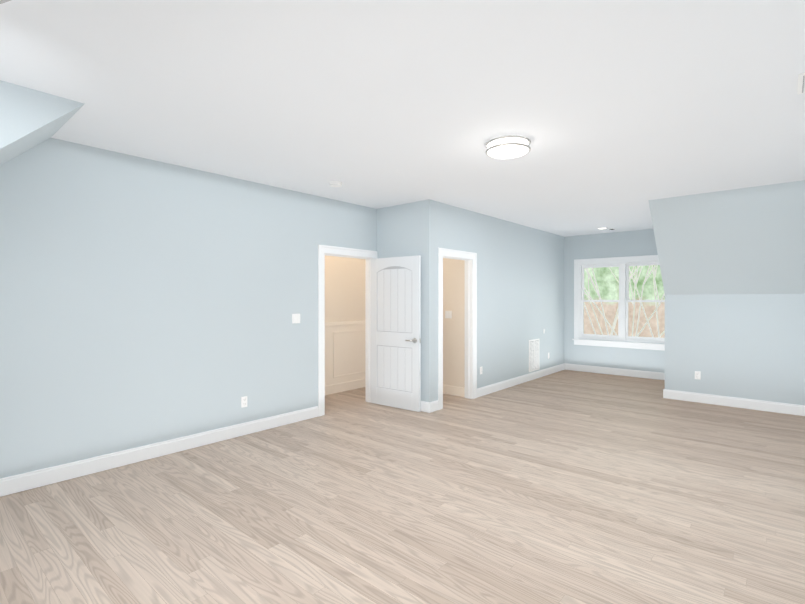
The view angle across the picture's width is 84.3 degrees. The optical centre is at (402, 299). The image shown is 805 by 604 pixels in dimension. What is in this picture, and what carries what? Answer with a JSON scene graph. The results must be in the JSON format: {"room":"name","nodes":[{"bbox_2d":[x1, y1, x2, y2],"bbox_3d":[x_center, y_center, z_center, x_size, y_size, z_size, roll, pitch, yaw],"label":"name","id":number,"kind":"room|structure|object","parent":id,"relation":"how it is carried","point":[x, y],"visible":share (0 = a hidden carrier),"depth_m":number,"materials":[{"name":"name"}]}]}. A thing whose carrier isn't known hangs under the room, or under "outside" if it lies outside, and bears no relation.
{"room":"empty bonus room","nodes":[
{"label":"empty bonus room","id":0,"kind":"room"},
{"bbox_2d":[0,80,83,165],"bbox_3d":[-3.338,0.093,2.272,1.060,2.750,2.620,0,0,41],"label":"slope","id":1,"kind":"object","parent":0,"point":[30,118],"visible":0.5,"depth_m":2.72,"materials":[{"name":"blue paint"}]},
{"bbox_2d":[0,138,376,478],"bbox_3d":[-2.135,0.089,4.383,0.120,2.750,5.273,0,0,41],"label":"wall","id":2,"kind":"structure","parent":0,"point":[144,301],"depth_m":4.05,"materials":[{"name":"blue paint"}]},
{"bbox_2d":[0,406,318,496],"bbox_3d":[-2.330,1.395,4.054,0.019,0.132,3.918,0,0,41],"label":"baseboard","id":3,"kind":"structure","parent":2,"relation":"attached to","point":[37,478],"depth_m":4.00,"materials":[{"name":"white wood"}]},
{"bbox_2d":[241,396,246,407],"bbox_3d":[-1.703,1.103,4.787,0.008,0.115,0.072,0,0,41],"label":"outlet","id":4,"kind":"object","parent":2,"relation":"attached to","point":[244,401],"visible":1,"depth_m":4.78,"materials":[{"name":"white plastic"}]},
{"bbox_2d":[292,314,299,323],"bbox_3d":[-1.263,0.227,5.290,0.013,0.115,0.118,0,0,41],"label":"light switch","id":5,"kind":"object","parent":2,"relation":"attached to","point":[295,318],"visible":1,"depth_m":5.28,"materials":[{"name":"white plastic"}]},
{"bbox_2d":[318,245,376,416],"bbox_3d":[-0.756,0.387,5.982,0.162,2.145,1.060,0,0,41],"label":"door frame","id":6,"kind":"structure","parent":2,"relation":"attached to","point":[366,255],"depth_m":5.73,"materials":[{"name":"white wood"}]},
{"bbox_2d":[371,255,420,411],"bbox_3d":[-0.110,0.440,5.984,0.852,2.015,0.152,0,0,38],"label":"door leaf","id":7,"kind":"structure","parent":6,"relation":"attached to","point":[395,332],"depth_m":5.95,"materials":[{"name":"white wood"}]},
{"bbox_2d":[325,255,364,321],"bbox_3d":[-0.289,0.080,7.911,0.120,2.750,6.940,0,0,41],"label":"wall","id":8,"kind":"structure","parent":0,"point":[344,288],"depth_m":7.08,"materials":[{"name":"beige paint"}]},
{"bbox_2d":[325,320,364,394],"bbox_3d":[-1.379,0.904,6.532,0.035,1.110,3.185,0,0,41],"label":"wainscoting","id":9,"kind":"structure","parent":8,"relation":"attached to","point":[344,355],"depth_m":7.07,"materials":[{"name":"beige wood"}]},
{"bbox_2d":[0,370,804,603],"bbox_3d":[0.818,1.514,4.248,6.590,0.100,11.040,0,0,41],"label":"floor","id":10,"kind":"structure","parent":0,"point":[569,487],"depth_m":3.07,"materials":[{"name":"brown wood"}]},
{"bbox_2d":[0,0,804,236],"bbox_3d":[0.818,-1.336,4.241,6.590,0.100,11.040,0,0,41],"label":"ceiling","id":11,"kind":"structure","parent":0,"point":[619,114],"depth_m":2.75,"materials":[{"name":"white paint"}]},
{"bbox_2d":[329,181,341,186],"bbox_3d":[-0.736,-1.267,4.897,0.140,0.041,0.140,0,0,41],"label":"smoke detector","id":12,"kind":"object","parent":11,"relation":"attached to","point":[335,183],"visible":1,"depth_m":4.85,"materials":[{"name":"white plastic"}]},
{"bbox_2d":[485,135,530,158],"bbox_3d":[0.860,-1.235,3.624,0.360,0.100,0.360,0,0,41],"label":"flush-mount ceiling light","id":13,"kind":"object","parent":11,"relation":"attached to","point":[507,146],"visible":1,"depth_m":3.52,"materials":[{"name":"white glass"}]},
{"bbox_2d":[797,73,804,93],"bbox_3d":[2.424,-1.277,2.589,0.180,0.011,0.320,0,0,41],"label":"ceiling vent","id":14,"kind":"object","parent":11,"relation":"in","point":[801,83],"visible":1,"depth_m":2.62,"materials":[{"name":"white plastic"}]},
{"bbox_2d":[377,199,434,401],"bbox_3d":[-0.016,0.085,6.116,1.060,2.750,0.120,0,0,41],"label":"wall","id":15,"kind":"structure","parent":0,"point":[406,229],"depth_m":5.81,"materials":[{"name":"blue paint"}]},
{"bbox_2d":[421,401,431,412],"bbox_3d":[-0.010,1.391,6.021,0.956,0.132,0.026,0,0,41],"label":"baseboard","id":16,"kind":"structure","parent":15,"relation":"attached to","point":[425,406],"depth_m":5.74,"materials":[{"name":"white wood"}]},
{"bbox_2d":[443,258,464,387],"bbox_3d":[0.350,0.082,7.220,1.710,2.750,0.120,0,0,41],"label":"wall","id":17,"kind":"structure","parent":0,"point":[453,269],"depth_m":6.76,"materials":[{"name":"beige paint"}]},
{"bbox_2d":[445,311,451,317],"bbox_3d":[0.704,0.233,6.827,0.118,0.115,0.013,0,0,41],"label":"light switch","id":18,"kind":"object","parent":17,"relation":"attached to","point":[448,314],"visible":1,"depth_m":6.83,"materials":[{"name":"white plastic"}]},
{"bbox_2d":[443,384,464,396],"bbox_3d":[0.290,1.387,7.184,1.710,0.140,0.016,0,0,41],"label":"baseboard","id":19,"kind":"structure","parent":17,"relation":"attached to","point":[454,390],"depth_m":6.74,"materials":[{"name":"beige wood"}]},
{"bbox_2d":[435,201,563,400],"bbox_3d":[1.879,0.081,7.590,0.120,2.750,4.590,0,0,41],"label":"wall","id":20,"kind":"structure","parent":0,"point":[520,286],"depth_m":7.35,"materials":[{"name":"blue paint"}]},
{"bbox_2d":[438,248,476,409],"bbox_3d":[0.730,0.387,6.264,0.162,2.145,0.950,0,0,41],"label":"door frame","id":21,"kind":"structure","parent":20,"relation":"attached to","point":[469,259],"depth_m":6.51,"materials":[{"name":"white wood"}]},
{"bbox_2d":[477,363,563,397],"bbox_3d":[2.224,1.387,7.886,0.019,0.132,3.455,0,0,41],"label":"baseboard","id":22,"kind":"structure","parent":20,"relation":"attached to","point":[485,390],"depth_m":7.56,"materials":[{"name":"white wood"}]},
{"bbox_2d":[529,339,539,371],"bbox_3d":[2.400,1.012,8.093,0.013,0.575,0.450,0,0,41],"label":"air vent","id":23,"kind":"object","parent":20,"relation":"in","point":[534,354],"visible":1,"depth_m":8.09,"materials":[{"name":"white plastic"}]},
{"bbox_2d":[564,229,664,378],"bbox_3d":[4.188,0.079,8.549,2.360,2.750,0.120,0,0,41],"label":"wall","id":24,"kind":"structure","parent":0,"point":[623,244],"depth_m":8.68,"materials":[{"name":"blue paint"}]},
{"bbox_2d":[564,363,664,379],"bbox_3d":[4.155,1.385,8.491,2.090,0.132,0.016,0,0,41],"label":"baseboard","id":25,"kind":"structure","parent":24,"relation":"attached to","point":[575,367],"depth_m":8.53,"materials":[{"name":"white wood"}]},
{"bbox_2d":[572,255,664,350],"bbox_3d":[4.214,0.054,8.486,1.880,1.730,0.160,0,0,41],"label":"window","id":26,"kind":"structure","parent":24,"relation":"in","point":[623,264],"depth_m":8.53,"materials":[{"name":"white"}]},
{"bbox_2d":[648,180,804,413],"bbox_3d":[5.059,0.085,6.024,2.500,2.750,2.800,0,0,41],"label":"wall","id":27,"kind":"structure","parent":0,"point":[732,265],"depth_m":5.80,"materials":[{"name":"blue paint"}]},
{"bbox_2d":[695,371,700,379],"bbox_3d":[4.179,1.074,6.293,0.072,0.115,0.008,0,0,41],"label":"outlet","id":28,"kind":"object","parent":27,"relation":"attached to","point":[697,374],"visible":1,"depth_m":6.29,"materials":[{"name":"white plastic"}]},
{"bbox_2d":[663,389,804,415],"bbox_3d":[4.762,1.391,5.787,2.396,0.132,0.019,0,0,41],"label":"baseboard","id":29,"kind":"structure","parent":27,"relation":"attached to","point":[793,409],"depth_m":5.99,"materials":[{"name":"white wood"}]},
{"label":"outside","id":30,"kind":"structure","parent":0,"visible":0},
{"bbox_2d":[584,265,664,337],"bbox_3d":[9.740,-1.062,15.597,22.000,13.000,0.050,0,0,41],"label":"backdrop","id":31,"kind":"structure","parent":30,"point":[613,311],"depth_m":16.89,"materials":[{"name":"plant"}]},
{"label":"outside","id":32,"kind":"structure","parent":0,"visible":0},
{"bbox_2d":[584,265,659,337],"bbox_3d":[5.364,-0.153,11.708,7.151,9.223,6.688,0,0,41],"label":"tree","id":33,"kind":"object","parent":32,"point":[641,304],"depth_m":11.47,"materials":[{"name":"white plant"}]},
{"bbox_2d":[584,265,664,336],"bbox_3d":[4.843,0.299,12.215,10.025,8.316,8.415,0,0,41],"label":"tree","id":34,"kind":"object","parent":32,"point":[598,294],"depth_m":11.28,"materials":[{"name":"white plant"}]}
]}

